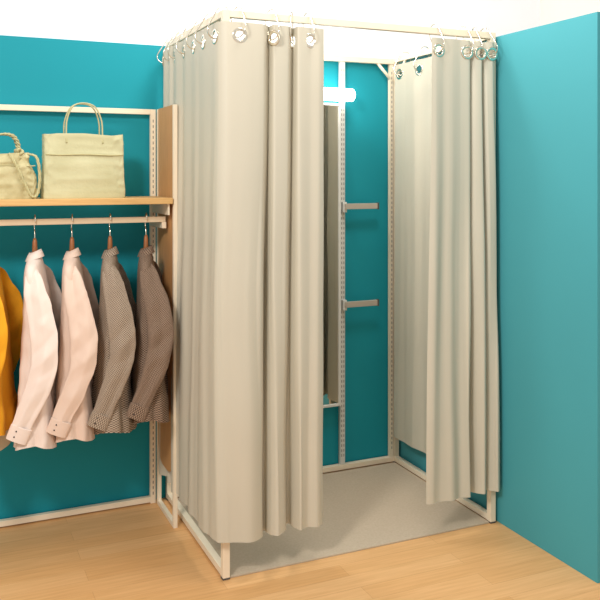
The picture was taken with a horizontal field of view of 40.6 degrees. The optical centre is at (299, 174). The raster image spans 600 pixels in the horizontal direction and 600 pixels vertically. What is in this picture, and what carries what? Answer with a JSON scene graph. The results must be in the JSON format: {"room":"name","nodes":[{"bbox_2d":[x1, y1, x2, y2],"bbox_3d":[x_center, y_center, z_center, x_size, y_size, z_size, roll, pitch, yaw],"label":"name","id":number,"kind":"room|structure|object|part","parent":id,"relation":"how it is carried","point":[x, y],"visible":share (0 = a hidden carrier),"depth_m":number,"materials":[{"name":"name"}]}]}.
{"room":"clothing store","nodes":[
{"label":"clothing store","id":0,"kind":"room"},
{"bbox_2d":[0,35,387,518],"bbox_3d":[-1.846,0.450,3.259,5.265,2.100,0.055,0,0,-24],"label":"wall","id":1,"kind":"structure","parent":0,"point":[109,467],"depth_m":3.69,"materials":[{"name":"paint"}]},
{"bbox_2d":[0,0,539,58],"bbox_3d":[-1.544,-0.050,3.483,6.400,3.100,0.100,0,0,-24],"label":"wall","id":2,"kind":"structure","parent":0,"point":[145,22],"depth_m":4.08,"materials":[{"name":"white paint"}]},
{"bbox_2d":[0,462,599,599],"bbox_3d":[-0.090,1.530,1.437,7.400,0.060,5.100,0,0,-24],"label":"floor","id":3,"kind":"structure","parent":0,"point":[133,552],"depth_m":3.08,"materials":[{"name":"brown wood"}]},
{"bbox_2d":[0,104,177,527],"bbox_3d":[-1.293,0.600,3.274,1.553,1.800,0.334,0,0,-24],"label":"clothing rack","id":4,"kind":"object","parent":3,"relation":"on","point":[165,204],"visible":0.8,"depth_m":3.51,"materials":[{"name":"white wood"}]},
{"bbox_2d":[0,133,40,198],"bbox_3d":[-1.173,-0.037,3.246,0.257,0.265,0.146,0,0,-26],"label":"handbag","id":5,"kind":"object","parent":4,"relation":"on","point":[18,180],"visible":0.99,"depth_m":3.22,"materials":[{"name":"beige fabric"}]},
{"bbox_3d":[-1.197,-0.114,3.279,0.117,0.111,0.035,0,0,-26],"label":"handle","id":6,"kind":"part","parent":5,"relation":"part of","materials":[{"name":"fabric"}]},
{"bbox_3d":[-1.169,-0.114,3.220,0.117,0.110,0.035,0,0,-26],"label":"handle","id":7,"kind":"part","parent":5,"relation":"part of","materials":[{"name":"fabric"}]},
{"bbox_2d":[32,215,37,251],"bbox_3d":[-1.078,0.286,3.296,0.023,0.251,0.239,0,0,-9],"label":"clothes hanger","id":8,"kind":"object","parent":4,"relation":"hanging from","point":[34,242],"visible":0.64,"depth_m":3.29,"materials":[{"name":"brown wood"}]},
{"bbox_2d":[6,249,61,450],"bbox_3d":[-1.063,0.688,3.298,0.205,0.775,0.426,0,0,-8],"label":"shirt","id":9,"kind":"object","parent":8,"relation":"hanging from","point":[40,339],"visible":0.93,"depth_m":3.14,"materials":[{"name":"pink fabric"}]},
{"bbox_2d":[69,214,74,250],"bbox_3d":[-0.943,0.286,3.356,0.023,0.251,0.239,0,0,-9],"label":"clothes hanger","id":10,"kind":"object","parent":4,"relation":"hanging from","point":[71,246],"visible":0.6,"depth_m":3.35,"materials":[{"name":"brown wood"}]},
{"bbox_2d":[46,248,98,442],"bbox_3d":[-0.930,0.682,3.360,0.201,0.765,0.426,0,0,-11],"label":"shirt","id":11,"kind":"object","parent":10,"relation":"hanging from","point":[77,356],"visible":0.98,"depth_m":3.20,"materials":[{"name":"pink fabric"}]},
{"bbox_3d":[-1.365,-0.288,3.411,1.484,0.024,0.024,0,0,-24],"label":"rail","id":12,"kind":"part","parent":4,"relation":"part of","materials":[{"name":"white metal"}]},
{"bbox_3d":[-1.365,1.482,3.411,1.484,0.024,0.024,0,0,-24],"label":"rail","id":13,"kind":"part","parent":4,"relation":"part of","materials":[{"name":"white metal"}]},
{"bbox_2d":[40,102,124,198],"bbox_3d":[-0.908,-0.103,3.393,0.337,0.398,0.108,0,0,-25],"label":"handbag","id":14,"kind":"object","parent":4,"relation":"on","point":[74,165],"visible":0.97,"depth_m":3.35,"materials":[{"name":"fabric"}]},
{"bbox_3d":[-0.920,-0.217,3.421,0.154,0.171,0.028,0,0,-25],"label":"handle","id":15,"kind":"part","parent":14,"relation":"part of","materials":[{"name":"fabric"}]},
{"bbox_3d":[-0.895,-0.217,3.366,0.154,0.171,0.028,0,0,-25],"label":"handle","id":16,"kind":"part","parent":14,"relation":"part of","materials":[{"name":"fabric"}]},
{"bbox_3d":[-1.265,0.191,3.213,1.490,0.024,0.012,0,0,-24],"label":"hanging rail","id":17,"kind":"part","parent":4,"relation":"part of","materials":[{"name":"white metal"}]},
{"bbox_2d":[0,196,172,205],"bbox_3d":[-1.283,0.109,3.263,1.498,0.026,0.305,0,0,-24],"label":"shelf","id":18,"kind":"object","parent":4,"relation":"attached to","point":[152,200],"depth_m":3.30,"materials":[{"name":"brown wood"}]},
{"bbox_2d":[107,213,112,249],"bbox_3d":[-0.801,0.286,3.419,0.023,0.251,0.239,0,0,-9],"label":"clothes hanger","id":19,"kind":"object","parent":4,"relation":"hanging from","point":[110,245],"visible":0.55,"depth_m":3.41,"materials":[{"name":"brown wood"}]},
{"bbox_2d":[87,246,136,434],"bbox_3d":[-0.786,0.677,3.422,0.198,0.755,0.426,0,0,-9],"label":"shirt","id":20,"kind":"object","parent":19,"relation":"hanging from","point":[111,394],"visible":0.97,"depth_m":3.26,"materials":[{"name":"beige fabric"}]},
{"bbox_2d":[143,213,148,248],"bbox_3d":[-0.661,0.286,3.481,0.023,0.251,0.239,0,0,-9],"label":"clothes hanger","id":21,"kind":"object","parent":4,"relation":"hanging from","point":[145,236],"visible":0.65,"depth_m":3.47,"materials":[{"name":"brown wood"}]},
{"bbox_2d":[126,245,173,423],"bbox_3d":[-0.645,0.665,3.483,0.205,0.730,0.426,0,0,-9],"label":"shirt","id":22,"kind":"object","parent":21,"relation":"hanging from","point":[154,326],"visible":0.98,"depth_m":3.32,"materials":[{"name":"brown fabric"}]},
{"bbox_3d":[-0.643,0.600,3.703,0.018,1.800,0.020,0,0,-24],"label":"frame post","id":23,"kind":"part","parent":4,"relation":"part of","materials":[{"name":"white metal"}]},
{"bbox_3d":[-0.587,0.495,3.577,0.014,1.590,0.254,0,0,-24],"label":"panel","id":24,"kind":"part","parent":4,"relation":"part of","materials":[{"name":"brown wood"}]},
{"bbox_3d":[-0.587,1.490,3.577,0.018,0.020,0.256,0,0,-24],"label":"frame rail","id":25,"kind":"part","parent":4,"relation":"part of","materials":[{"name":"white metal"}]},
{"bbox_3d":[-0.532,0.600,3.451,0.018,1.800,0.018,0,0,-24],"label":"frame post","id":26,"kind":"part","parent":4,"relation":"part of","materials":[{"name":"white metal"}]},
{"bbox_3d":[-1.240,0.286,3.224,0.075,0.251,0.231,0,0,-24],"label":"clothes hanger","id":27,"kind":"object","parent":4,"relation":"hanging from","visible":0},
{"bbox_2d":[0,267,22,450],"bbox_3d":[-1.225,0.685,3.226,0.198,0.770,0.425,0,0,-9],"label":"cardigan","id":28,"kind":"object","parent":27,"relation":"hanging from","point":[11,302],"visible":0.91,"depth_m":3.25,"materials":[{"name":"fabric"}]},
{"bbox_2d":[166,9,495,580],"bbox_3d":[0.111,0.443,3.630,1.236,2.114,0.836,0,0,-24],"label":"frame","id":29,"kind":"object","parent":3,"relation":"on","point":[222,564],"visible":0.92,"depth_m":4.11,"materials":[{"name":"white metal"}]},
{"bbox_2d":[157,37,173,62],"bbox_3d":[-0.601,-0.570,3.696,0.102,0.125,0.033,0,0,-24],"label":"curtain ring","id":30,"kind":"object","parent":29,"relation":"hanging from","point":[170,37],"visible":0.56,"depth_m":3.69,"materials":[{"name":"metal"}]},
{"bbox_3d":[-0.605,0.440,3.755,0.027,2.108,0.027,0,0,-24],"label":"post","id":31,"kind":"part","parent":29,"relation":"part of","materials":[{"name":"white metal"}]},
{"bbox_2d":[163,33,179,60],"bbox_3d":[-0.562,-0.570,3.609,0.103,0.126,0.024,0,0,-24],"label":"curtain ring","id":32,"kind":"object","parent":29,"relation":"hanging from","point":[176,33],"visible":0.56,"depth_m":3.59,"materials":[{"name":"metal"}]},
{"bbox_2d":[167,30,185,58],"bbox_3d":[-0.527,-0.569,3.531,0.105,0.127,0.017,0,0,-24],"label":"curtain ring","id":33,"kind":"object","parent":29,"relation":"hanging from","point":[180,30],"visible":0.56,"depth_m":3.51,"materials":[{"name":"metal"}]},
{"bbox_2d":[176,25,193,53],"bbox_3d":[-0.469,-0.569,3.402,0.103,0.127,0.016,0,0,-24],"label":"curtain ring","id":34,"kind":"object","parent":29,"relation":"hanging from","point":[189,25],"visible":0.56,"depth_m":3.39,"materials":[{"name":"metal"}]},
{"bbox_3d":[-0.441,-0.600,3.385,0.027,0.027,0.781,0,0,-24],"label":"rail","id":35,"kind":"part","parent":29,"relation":"part of","materials":[{"name":"white metal"}]},
{"bbox_3d":[-0.441,1.480,3.385,0.027,0.025,0.781,0,0,-24],"label":"rail","id":36,"kind":"part","parent":29,"relation":"part of","materials":[{"name":"white metal"}]},
{"bbox_2d":[186,18,205,48],"bbox_3d":[-0.412,-0.569,3.273,0.103,0.127,0.013,0,0,-24],"label":"curtain ring","id":37,"kind":"object","parent":29,"relation":"hanging from","point":[201,18],"visible":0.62,"depth_m":3.26,"materials":[{"name":"metal"}]},
{"bbox_2d":[195,13,215,43],"bbox_3d":[-0.358,-0.569,3.151,0.104,0.127,0.015,0,0,-24],"label":"curtain ring","id":38,"kind":"object","parent":29,"relation":"hanging from","point":[208,13],"visible":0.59,"depth_m":3.14,"materials":[{"name":"metal"}]},
{"bbox_2d":[207,6,228,38],"bbox_3d":[-0.302,-0.569,3.029,0.101,0.127,0.009,0,0,-35],"label":"curtain ring","id":39,"kind":"object","parent":29,"relation":"hanging from","point":[220,6],"visible":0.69,"depth_m":3.01,"materials":[{"name":"metal"}]},
{"bbox_3d":[-0.278,0.440,3.016,0.027,2.108,0.027,0,0,-24],"label":"post","id":40,"kind":"part","parent":29,"relation":"part of","materials":[{"name":"white metal"}]},
{"bbox_2d":[230,6,245,37],"bbox_3d":[-0.230,-0.570,3.016,0.030,0.126,0.101,0,0,-24],"label":"curtain ring","id":41,"kind":"object","parent":29,"relation":"hanging from","point":[237,6],"visible":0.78,"depth_m":3.00,"materials":[{"name":"metal"}]},
{"bbox_2d":[265,9,279,39],"bbox_3d":[-0.106,-0.570,3.072,0.025,0.126,0.101,0,0,-24],"label":"curtain ring","id":42,"kind":"object","parent":29,"relation":"hanging from","point":[270,9],"visible":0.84,"depth_m":3.05,"materials":[{"name":"metal"}]},
{"bbox_2d":[159,21,323,542],"bbox_3d":[-0.381,0.395,3.279,0.920,1.921,0.385,0,0,39],"label":"curtain","id":43,"kind":"object","parent":42,"relation":"hanging from","point":[249,322],"visible":0.88,"depth_m":3.07,"materials":[{"name":"beige fabric"}]},
{"bbox_3d":[-0.053,1.480,3.999,1.181,0.025,0.027,0,0,-24],"label":"rail","id":44,"kind":"part","parent":29,"relation":"part of","materials":[{"name":"white metal"}]},
{"bbox_3d":[-0.053,-0.590,3.999,1.181,0.027,0.027,0,0,-24],"label":"rail","id":45,"kind":"part","parent":29,"relation":"part of","materials":[{"name":"white metal"}]},
{"bbox_2d":[290,11,292,43],"bbox_3d":[-0.033,-0.570,3.125,0.005,0.128,0.067,0,0,7],"label":"curtain ring","id":46,"kind":"object","parent":29,"relation":"hanging from","point":[290,11],"visible":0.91,"depth_m":3.09,"materials":[{"name":"metal"}]},
{"bbox_2d":[302,12,314,42],"bbox_3d":[0.033,-0.570,3.134,0.010,0.127,0.102,0,0,-24],"label":"curtain ring","id":47,"kind":"object","parent":29,"relation":"hanging from","point":[306,12],"visible":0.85,"depth_m":3.11,"materials":[{"name":"metal"}]},
{"bbox_2d":[323,103,340,407],"bbox_3d":[0.024,0.400,4.006,0.390,1.520,0.022,0,0,-24],"label":"wall mirror","id":48,"kind":"object","parent":29,"relation":"attached to","point":[332,111],"visible":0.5,"depth_m":4.06,"materials":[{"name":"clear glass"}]},
{"bbox_3d":[0.197,0.400,4.083,0.012,1.520,0.022,0,0,-24],"label":"frame","id":49,"kind":"part","parent":48,"relation":"part of","materials":[{"name":"grey metal"}]},
{"bbox_2d":[324,87,354,101],"bbox_3d":[0.074,-0.400,3.994,0.412,0.064,0.087,0,0,-24],"label":"wall lamp","id":50,"kind":"object","parent":29,"relation":"attached to","point":[330,94],"visible":0.41,"depth_m":4.01,"materials":[{"name":"white paint"}]},
{"bbox_2d":[341,299,378,310],"bbox_3d":[0.306,0.656,4.122,0.196,0.052,0.044,0,0,-24],"label":"bar","id":51,"kind":"object","parent":29,"relation":"attached to","point":[344,304],"visible":1,"depth_m":4.10,"materials":[{"name":"grey metal"}]},
{"bbox_3d":[0.222,0.656,4.094,0.020,0.052,0.026,0,0,-24],"label":"hook plate","id":52,"kind":"part","parent":51,"relation":"part of","materials":[{"name":"grey metal"}]},
{"bbox_2d":[341,202,378,211],"bbox_3d":[0.306,0.162,4.122,0.196,0.052,0.044,0,0,-24],"label":"bar","id":53,"kind":"object","parent":29,"relation":"attached to","point":[344,206],"visible":1,"depth_m":4.10,"materials":[{"name":"grey metal"}]},
{"bbox_3d":[0.222,0.162,4.094,0.020,0.052,0.026,0,0,-24],"label":"hook plate","id":54,"kind":"part","parent":53,"relation":"part of","materials":[{"name":"grey metal"}]},
{"bbox_3d":[0.274,-0.600,3.261,1.181,0.027,0.027,0,0,-24],"label":"rail","id":55,"kind":"part","parent":29,"relation":"part of","materials":[{"name":"white metal"}]},
{"bbox_3d":[0.499,0.440,4.244,0.027,2.108,0.027,0,0,-24],"label":"post","id":56,"kind":"part","parent":29,"relation":"part of","materials":[{"name":"white metal"}]},
{"bbox_2d":[393,52,410,75],"bbox_3d":[0.524,-0.570,4.147,0.095,0.125,0.034,0,0,-24],"label":"curtain ring","id":57,"kind":"object","parent":29,"relation":"hanging from","point":[402,52],"visible":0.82,"depth_m":4.15,"materials":[{"name":"metal"}]},
{"bbox_2d":[414,46,429,71],"bbox_3d":[0.599,-0.569,3.979,0.100,0.127,0.012,0,0,-24],"label":"curtain ring","id":58,"kind":"object","parent":29,"relation":"hanging from","point":[423,46],"visible":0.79,"depth_m":3.97,"materials":[{"name":"metal"}]},
{"bbox_2d":[429,23,444,52],"bbox_3d":[0.567,-0.570,3.368,0.014,0.127,0.106,0,0,-24],"label":"curtain ring","id":59,"kind":"object","parent":29,"relation":"hanging from","point":[434,23],"visible":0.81,"depth_m":3.35,"materials":[{"name":"metal"}]},
{"bbox_3d":[0.663,-0.600,3.875,0.027,0.027,0.781,0,0,-24],"label":"rail","id":60,"kind":"part","parent":29,"relation":"part of","materials":[{"name":"white metal"}]},
{"bbox_3d":[0.663,1.480,3.875,0.027,0.025,0.781,0,0,-24],"label":"rail","id":61,"kind":"part","parent":29,"relation":"part of","materials":[{"name":"white metal"}]},
{"bbox_2d":[394,37,499,503],"bbox_3d":[0.530,0.392,3.750,0.369,1.916,0.813,0,0,-24],"label":"curtain","id":62,"kind":"object","parent":29,"relation":"hanging from","point":[447,396],"visible":1,"depth_m":3.43,"materials":[{"name":"beige fabric"}]},
{"bbox_2d":[455,26,473,53],"bbox_3d":[0.695,-0.569,3.425,0.033,0.125,0.101,0,0,-24],"label":"curtain ring","id":63,"kind":"object","parent":29,"relation":"hanging from","point":[462,26],"visible":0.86,"depth_m":3.41,"materials":[{"name":"metal"}]},
{"bbox_2d":[472,27,483,54],"bbox_3d":[0.758,-0.570,3.453,0.030,0.126,0.102,0,0,-24],"label":"curtain ring","id":64,"kind":"object","parent":29,"relation":"hanging from","point":[473,27],"visible":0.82,"depth_m":3.43,"materials":[{"name":"metal"}]},
{"bbox_2d":[479,28,497,55],"bbox_3d":[0.806,-0.570,3.474,0.014,0.127,0.108,0,0,-36],"label":"curtain ring","id":65,"kind":"object","parent":29,"relation":"hanging from","point":[482,28],"visible":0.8,"depth_m":3.45,"materials":[{"name":"metal"}]},
{"bbox_3d":[0.827,0.440,3.506,0.027,2.108,0.027,0,0,-24],"label":"post","id":66,"kind":"part","parent":29,"relation":"part of","materials":[{"name":"white metal"}]},
{"bbox_2d":[178,462,488,577],"bbox_3d":[0.117,1.496,3.617,1.176,0.007,0.795,0,0,-24],"label":"floor mat","id":67,"kind":"object","parent":3,"relation":"on","point":[364,508],"visible":0.66,"depth_m":3.48,"materials":[{"name":"grey carpet"}]},
{"bbox_2d":[399,12,599,582],"bbox_3d":[0.832,0.450,3.639,0.060,2.100,1.419,0,0,-24],"label":"wall","id":68,"kind":"structure","parent":0,"point":[548,75],"depth_m":3.20,"materials":[{"name":"teal paint"}]},
{"bbox_2d":[540,0,599,25],"bbox_3d":[1.926,-0.050,3.675,0.100,3.100,2.360,0,0,-24],"label":"wall","id":69,"kind":"structure","parent":0,"point":[551,11],"depth_m":4.55,"materials":[{"name":"white paint"}]}
]}

